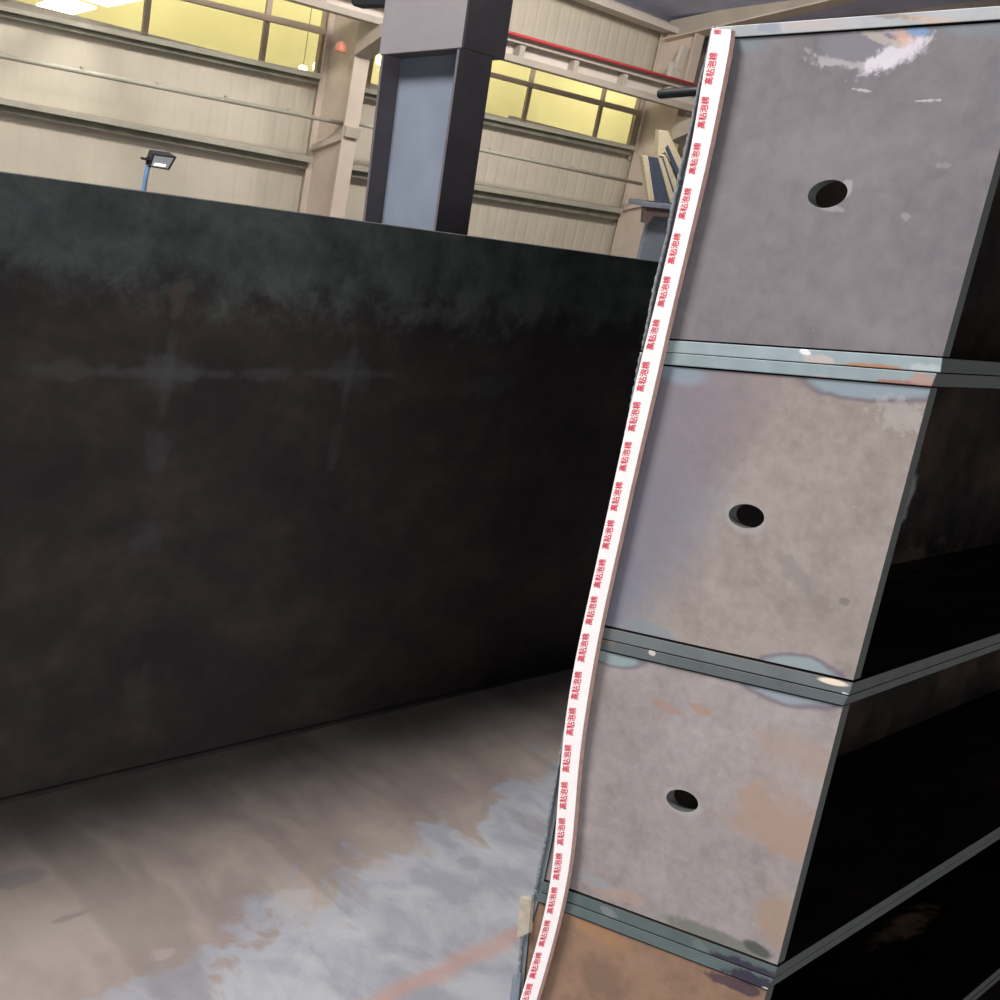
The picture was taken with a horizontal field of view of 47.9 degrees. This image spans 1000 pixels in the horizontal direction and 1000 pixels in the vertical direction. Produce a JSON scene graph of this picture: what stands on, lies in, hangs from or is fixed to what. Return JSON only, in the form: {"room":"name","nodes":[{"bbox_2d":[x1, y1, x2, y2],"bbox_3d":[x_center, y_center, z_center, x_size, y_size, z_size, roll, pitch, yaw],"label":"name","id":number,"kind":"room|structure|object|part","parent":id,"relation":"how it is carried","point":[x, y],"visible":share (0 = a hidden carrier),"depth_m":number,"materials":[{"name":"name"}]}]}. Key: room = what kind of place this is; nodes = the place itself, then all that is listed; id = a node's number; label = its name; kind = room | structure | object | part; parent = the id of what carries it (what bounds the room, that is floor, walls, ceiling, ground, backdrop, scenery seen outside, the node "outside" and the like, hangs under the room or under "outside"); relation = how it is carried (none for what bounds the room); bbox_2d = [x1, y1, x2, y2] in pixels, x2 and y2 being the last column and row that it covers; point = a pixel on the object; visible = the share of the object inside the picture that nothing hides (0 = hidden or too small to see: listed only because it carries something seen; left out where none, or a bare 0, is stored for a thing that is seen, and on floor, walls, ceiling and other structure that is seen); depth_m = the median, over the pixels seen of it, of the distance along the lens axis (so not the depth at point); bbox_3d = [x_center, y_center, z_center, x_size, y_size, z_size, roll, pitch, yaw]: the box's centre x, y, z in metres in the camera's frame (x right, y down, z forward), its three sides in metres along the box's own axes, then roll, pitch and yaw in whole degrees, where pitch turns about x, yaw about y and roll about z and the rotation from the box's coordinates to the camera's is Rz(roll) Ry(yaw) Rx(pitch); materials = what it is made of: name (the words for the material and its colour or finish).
{"room":"factory workshop","nodes":[
{"label":"factory workshop","id":0,"kind":"room"},
{"bbox_2d":[15,0,636,143],"bbox_3d":[2.443,-12.924,35.270,66.000,9.000,0.200,-4,23,-44],"label":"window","id":1,"kind":"structure","parent":0,"point":[178,20],"depth_m":28.12,"materials":[{"name":"yellow glass"}]},
{"bbox_2d":[0,0,669,254],"bbox_3d":[0.641,-8.136,24.052,33.280,5.660,0.100,-4,23,-44],"label":"wall","id":2,"kind":"structure","parent":0,"point":[32,146],"depth_m":19.66,"materials":[{"name":"beige metal"}]},
{"bbox_2d":[0,97,311,168],"bbox_3d":[-7.448,-5.878,16.798,10.950,0.247,0.290,-4,23,-44],"label":"trim","id":3,"kind":"structure","parent":2,"relation":"attached to","point":[6,105],"depth_m":18.43,"materials":[{"name":"beige metal"}]},
{"bbox_2d":[0,5,321,84],"bbox_3d":[-6.912,-7.171,16.697,10.120,0.395,0.250,-4,23,-44],"label":"trim","id":4,"kind":"structure","parent":2,"relation":"attached to","point":[8,12],"depth_m":18.05,"materials":[{"name":"beige metal"}]},
{"bbox_2d":[4,0,327,72],"bbox_3d":[-6.800,-7.930,16.573,10.207,1.300,0.180,-4,23,-44],"label":"window","id":5,"kind":"structure","parent":2,"relation":"in","point":[266,17],"depth_m":19.28,"materials":[{"name":"paint"}]},
{"bbox_2d":[351,164,622,219],"bbox_3d":[-0.064,-6.511,23.937,7.930,0.374,0.290,-4,23,-44],"label":"trim","id":6,"kind":"structure","parent":2,"relation":"attached to","point":[480,191],"depth_m":24.72,"materials":[{"name":"beige metal"}]},
{"bbox_2d":[364,88,635,154],"bbox_3d":[0.203,-7.860,23.533,7.900,0.373,0.250,-4,23,-44],"label":"trim","id":7,"kind":"structure","parent":2,"relation":"attached to","point":[370,94],"depth_m":24.33,"materials":[{"name":"beige metal"}]},
{"bbox_2d":[365,56,641,144],"bbox_3d":[0.287,-8.480,23.454,7.980,1.300,0.180,-4,23,-44],"label":"window","id":8,"kind":"structure","parent":2,"relation":"in","point":[530,84],"depth_m":24.41,"materials":[{"name":"paint"}]},
{"bbox_2d":[572,0,678,33],"bbox_3d":[-2.797,-10.055,19.043,19.600,0.220,0.600,-4,23,-44],"label":"trim","id":9,"kind":"structure","parent":2,"relation":"attached to","point":[605,6],"depth_m":24.27,"materials":[{"name":"beige metal"}]},
{"bbox_2d":[613,0,982,22],"bbox_3d":[3.360,-9.054,14.507,54.000,2.700,15.900,-4,23,-44],"label":"ceiling","id":10,"kind":"structure","parent":0,"point":[667,10],"depth_m":23.96,"materials":[{"name":"grey metal"}]},
{"bbox_2d":[86,0,139,6],"bbox_3d":[-4.967,-8.290,14.843,0.389,3.200,3.837,4,19,-27],"label":"ceiling light","id":11,"kind":"object","parent":10,"relation":"hanging from","point":[107,3],"visible":1,"depth_m":15.85,"materials":[{"name":"white"}]},
{"bbox_2d":[298,8,311,70],"bbox_3d":[-3.240,-9.419,19.988,0.170,3.450,0.170,-4,23,-44],"label":"lamp","id":12,"kind":"object","parent":10,"relation":"hanging from","point":[303,67],"visible":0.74,"depth_m":20.39,"materials":[{"name":"beige"}]},
{"bbox_3d":[-3.579,-7.849,20.464,0.170,0.100,0.170,-4,23,-44],"label":"bulb","id":13,"kind":"part","parent":12,"relation":"part of","materials":[{"name":"beige"}]},
{"bbox_3d":[-3.229,-9.466,19.974,0.014,3.350,0.016,-4,23,-44],"label":"cord","id":14,"kind":"part","parent":12,"relation":"part of","materials":[{"name":"paint"}]},
{"bbox_2d":[376,55,380,65],"bbox_3d":[-1.954,-9.940,21.017,0.170,3.500,0.170,-4,23,-44],"label":"lamp","id":15,"kind":"object","parent":10,"relation":"hanging from","point":[378,58],"visible":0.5,"depth_m":21.42,"materials":[{"name":"white"}]},
{"bbox_2d":[672,0,999,179],"bbox_3d":[11.304,-6.297,20.419,0.100,8.600,20.200,-4,23,-44],"label":"wall","id":16,"kind":"structure","parent":0,"point":[985,3],"depth_m":23.04,"materials":[{"name":"beige metal"}]},
{"bbox_2d":[508,31,697,85],"bbox_3d":[-0.810,-8.392,19.573,25.002,0.826,0.064,-4,23,-44],"label":"rail","id":17,"kind":"object","parent":16,"relation":"attached to","point":[509,32],"visible":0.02,"depth_m":22.16,"materials":[{"name":"metal"}]},
{"bbox_3d":[1.553,-2.588,16.885,54.000,0.299,38.000,-4,23,-44],"label":"floor","id":18,"kind":"structure","parent":0,"visible":0},
{"bbox_2d":[140,150,175,190],"bbox_3d":[-2.670,-1.893,8.493,0.278,1.446,0.099,-4,23,-44],"label":"floodlight","id":19,"kind":"object","parent":18,"relation":"on","point":[154,159],"visible":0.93,"depth_m":8.28,"materials":[{"name":"blue paint"}]},
{"bbox_2d":[0,171,658,999],"bbox_3d":[0.792,0.532,2.533,7.800,1.686,3.320,-4,23,-44],"label":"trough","id":20,"kind":"object","parent":18,"relation":"on","point":[302,516],"visible":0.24,"depth_m":3.16,"materials":[{"name":"black metal"}]},
{"bbox_3d":[0.623,1.313,2.770,7.800,0.020,3.320,-4,23,-44],"label":"plate","id":21,"kind":"part","parent":20,"relation":"part of","materials":[{"name":"grey metal"}]},
{"bbox_2d":[970,974,999,999],"bbox_3d":[0.943,1.186,2.686,2.399,0.394,0.401,-4,23,-44],"label":"box","id":22,"kind":"object","parent":20,"relation":"in","point":[991,991],"visible":0.02,"depth_m":3.06,"materials":[{"name":"grey metal"}]},
{"bbox_2d":[510,834,999,999],"bbox_3d":[0.990,0.857,2.601,2.406,0.630,0.419,-4,23,-44],"label":"box","id":23,"kind":"object","parent":22,"relation":"on","point":[939,940],"visible":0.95,"depth_m":2.43,"materials":[{"name":"metal"}]},
{"bbox_3d":[0.838,0.836,2.701,2.310,0.547,0.041,-4,23,-44],"label":"plate","id":24,"kind":"part","parent":23,"relation":"part of","materials":[{"name":"beige metal"}]},
{"bbox_3d":[0.186,0.923,1.807,0.406,0.581,0.018,22,19,29],"label":"plate","id":25,"kind":"part","parent":23,"relation":"part of","materials":[{"name":"brown metal"}]},
{"bbox_2d":[534,638,999,977],"bbox_3d":[1.082,0.383,2.466,2.401,0.522,0.408,-4,23,-44],"label":"box","id":26,"kind":"object","parent":23,"relation":"on","point":[749,820],"visible":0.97,"depth_m":1.71,"materials":[{"name":"grey metal"}]},
{"bbox_3d":[0.271,0.444,1.674,0.415,0.480,0.018,22,19,29],"label":"plate","id":27,"kind":"part","parent":26,"relation":"part of","materials":[{"name":"grey metal"}]},
{"bbox_3d":[1.119,0.178,2.411,2.391,0.092,0.382,-4,23,-44],"label":"plate","id":28,"kind":"part","parent":26,"relation":"part of","materials":[{"name":"grey metal"}]},
{"bbox_2d":[602,352,999,694],"bbox_3d":[1.155,-0.039,2.350,2.400,0.515,0.404,-4,23,-44],"label":"box","id":29,"kind":"object","parent":26,"relation":"on","point":[835,528],"visible":0.99,"depth_m":1.57,"materials":[{"name":"grey metal"}]},
{"bbox_2d":[520,28,734,999],"bbox_3d":[0.137,0.265,1.709,0.110,1.845,0.010,21,19,28],"label":"tape","id":30,"kind":"object","parent":29,"relation":"attached to","point":[721,43],"visible":1,"depth_m":1.63,"materials":[{"name":"white paper"}]},
{"bbox_3d":[1.122,0.160,2.406,2.392,0.094,0.386,-4,23,-44],"label":"plate","id":31,"kind":"part","parent":29,"relation":"part of","materials":[{"name":"grey metal"}]},
{"bbox_2d":[641,6,999,375],"bbox_3d":[1.232,-0.450,2.233,2.399,0.503,0.399,-4,23,-44],"label":"box","id":32,"kind":"object","parent":29,"relation":"on","point":[849,215],"visible":0.98,"depth_m":1.43,"materials":[{"name":"grey metal"}]},
{"bbox_2d":[657,86,697,98],"bbox_3d":[0.274,-0.566,1.557,0.014,0.034,0.138,-4,23,-44],"label":"rod","id":33,"kind":"object","parent":32,"relation":"attached to","point":[682,91],"visible":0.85,"depth_m":1.57,"materials":[{"name":"black metal"}]},
{"bbox_3d":[1.198,-0.257,2.289,2.392,0.094,0.385,-4,23,-44],"label":"plate","id":34,"kind":"part","parent":32,"relation":"part of","materials":[{"name":"grey metal"}]},
{"bbox_3d":[1.268,-0.650,2.180,2.390,0.085,0.379,-4,23,-44],"label":"plate","id":35,"kind":"part","parent":32,"relation":"part of","materials":[{"name":"grey metal"}]},
{"bbox_3d":[0.993,-0.064,2.454,2.308,0.437,0.032,-4,23,-44],"label":"plate","id":36,"kind":"part","parent":29,"relation":"part of","materials":[{"name":"grey metal"}]},
{"bbox_3d":[1.196,-0.239,2.293,2.389,0.091,0.374,-4,23,-44],"label":"plate","id":37,"kind":"part","parent":29,"relation":"part of","materials":[{"name":"grey metal"}]},
{"bbox_3d":[0.964,1.068,2.656,2.391,0.194,0.381,-4,23,-44],"label":"plate","id":38,"kind":"part","parent":23,"relation":"part of","materials":[{"name":"black metal"}]},
{"bbox_3d":[0.906,1.364,2.742,2.396,0.014,0.401,-4,23,-44],"label":"plate","id":39,"kind":"part","parent":22,"relation":"part of","materials":[{"name":"grey metal"}]},
{"bbox_2d":[299,13,382,217],"bbox_3d":[-2.552,-7.361,19.668,0.379,5.400,1.762,-3,22,-41],"label":"column","id":40,"kind":"structure","parent":18,"relation":"on","point":[341,88],"depth_m":20.02,"materials":[{"name":"metal"}]},
{"bbox_2d":[0,50,343,125],"bbox_3d":[-6.059,-6.350,16.768,9.351,0.229,0.076,-4,23,-44],"label":"pipe","id":41,"kind":"object","parent":40,"relation":"attached to","point":[156,85],"visible":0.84,"depth_m":17.51,"materials":[{"name":"beige metal"}]},
{"bbox_2d":[335,41,346,53],"bbox_3d":[-2.682,-7.642,19.002,0.200,0.180,0.200,-4,23,-44],"label":"beacon","id":42,"kind":"object","parent":40,"relation":"attached to","point":[340,47],"visible":1,"depth_m":18.94,"materials":[{"name":"orange paint"}]},
{"bbox_2d":[285,0,694,112],"bbox_3d":[-1.037,-8.368,19.809,25.000,0.993,0.400,-4,23,-44],"label":"beam","id":43,"kind":"structure","parent":40,"relation":"on","point":[519,51],"depth_m":22.03,"materials":[{"name":"beige metal"}]},
{"bbox_2d":[359,122,642,185],"bbox_3d":[0.328,-6.979,22.900,8.100,0.146,0.076,-4,23,-44],"label":"pipe","id":44,"kind":"object","parent":40,"relation":"attached to","point":[370,126],"visible":0.66,"depth_m":23.54,"materials":[{"name":"beige metal"}]},
{"bbox_2d":[351,0,512,234],"bbox_3d":[-0.423,-1.213,4.504,0.392,3.346,0.771,-4,23,-44],"label":"steel column","id":45,"kind":"structure","parent":18,"relation":"on","point":[437,56],"depth_m":4.26,"materials":[{"name":"grey metal"}]},
{"bbox_3d":[-0.477,-1.978,4.409,0.050,0.107,0.299,-4,23,-44],"label":"bracket arm","id":46,"kind":"part","parent":45,"relation":"part of"},
{"bbox_3d":[-0.212,-2.175,3.993,0.090,1.160,0.477,-4,23,-44],"label":"cap plate","id":47,"kind":"part","parent":45,"relation":"part of","materials":[{"name":"grey metal"}]},
{"bbox_2d":[628,198,671,261],"bbox_3d":[3.207,-5.143,22.793,1.949,1.805,0.450,-4,23,-44],"label":"stand","id":48,"kind":"object","parent":18,"relation":"on","point":[655,214],"visible":0.5,"depth_m":22.52,"materials":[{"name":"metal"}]},
{"bbox_2d":[628,198,671,208],"bbox_3d":[3.369,-5.893,22.566,1.949,0.204,0.450,-4,23,-44],"label":"shelf","id":49,"kind":"object","parent":48,"relation":"attached to","point":[646,204],"depth_m":21.99,"materials":[{"name":"grey metal"}]},
{"bbox_3d":[3.088,-5.054,22.818,0.825,1.577,0.080,-4,23,-44],"label":"post","id":50,"kind":"part","parent":48,"relation":"part of","materials":[{"name":"blue metal"}]},
{"bbox_3d":[3.093,-5.620,22.239,0.922,0.377,0.100,-4,23,-44],"label":"arm","id":51,"kind":"part","parent":48,"relation":"part of"},
{"bbox_2d":[639,155,672,202],"bbox_3d":[3.065,-6.221,21.890,1.324,0.819,0.090,-4,23,-44],"label":"channel","id":52,"kind":"object","parent":48,"relation":"on","point":[657,187],"visible":0.92,"depth_m":21.81,"materials":[{"name":"beige paint"}]},
{"bbox_2d":[655,130,680,177],"bbox_3d":[3.587,-6.626,22.502,1.887,1.232,0.100,-4,23,-44],"label":"channel","id":53,"kind":"object","parent":48,"relation":"on","point":[664,144],"visible":0.61,"depth_m":21.98,"materials":[{"name":"beige paint"}]},
{"bbox_2d":[659,154,676,192],"bbox_3d":[3.349,-6.346,22.226,0.970,0.805,0.100,-4,23,-44],"label":"channel","id":54,"kind":"object","parent":48,"relation":"on","point":[671,177],"visible":0.55,"depth_m":22.11,"materials":[{"name":"beige paint"}]},
{"bbox_2d":[610,32,704,257],"bbox_3d":[3.794,-7.853,25.831,0.379,5.400,1.762,-3,22,-41],"label":"column","id":55,"kind":"structure","parent":18,"relation":"on","point":[629,229],"depth_m":26.05,"materials":[{"name":"metal"}]},
{"bbox_2d":[663,0,861,41],"bbox_3d":[8.825,-9.695,20.458,0.420,3.607,13.900,-4,23,-44],"label":"rafter","id":56,"kind":"object","parent":55,"relation":"attached to","point":[701,24],"visible":0.9,"depth_m":23.98,"materials":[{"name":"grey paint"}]},
{"bbox_2d":[667,46,688,78],"bbox_3d":[3.950,-9.721,25.087,0.416,0.754,0.140,-4,23,-44],"label":"stay","id":57,"kind":"object","parent":56,"relation":"attached to","point":[675,68],"visible":0.82,"depth_m":25.03,"materials":[{"name":"beige metal"}]},
{"bbox_3d":[4.020,-9.826,25.073,0.280,0.522,0.100,-4,23,-44],"label":"arm","id":58,"kind":"part","parent":57,"relation":"part of"},
{"label":"outside","id":59,"kind":"structure","parent":0,"visible":0},
{"bbox_2d":[36,0,95,14],"bbox_3d":[-7.322,-10.155,19.321,0.673,3.200,5.428,4,19,-27],"label":"ceiling light","id":60,"kind":"object","parent":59,"point":[72,7],"visible":0.89,"depth_m":19.39,"materials":[{"name":"white"}]}
]}

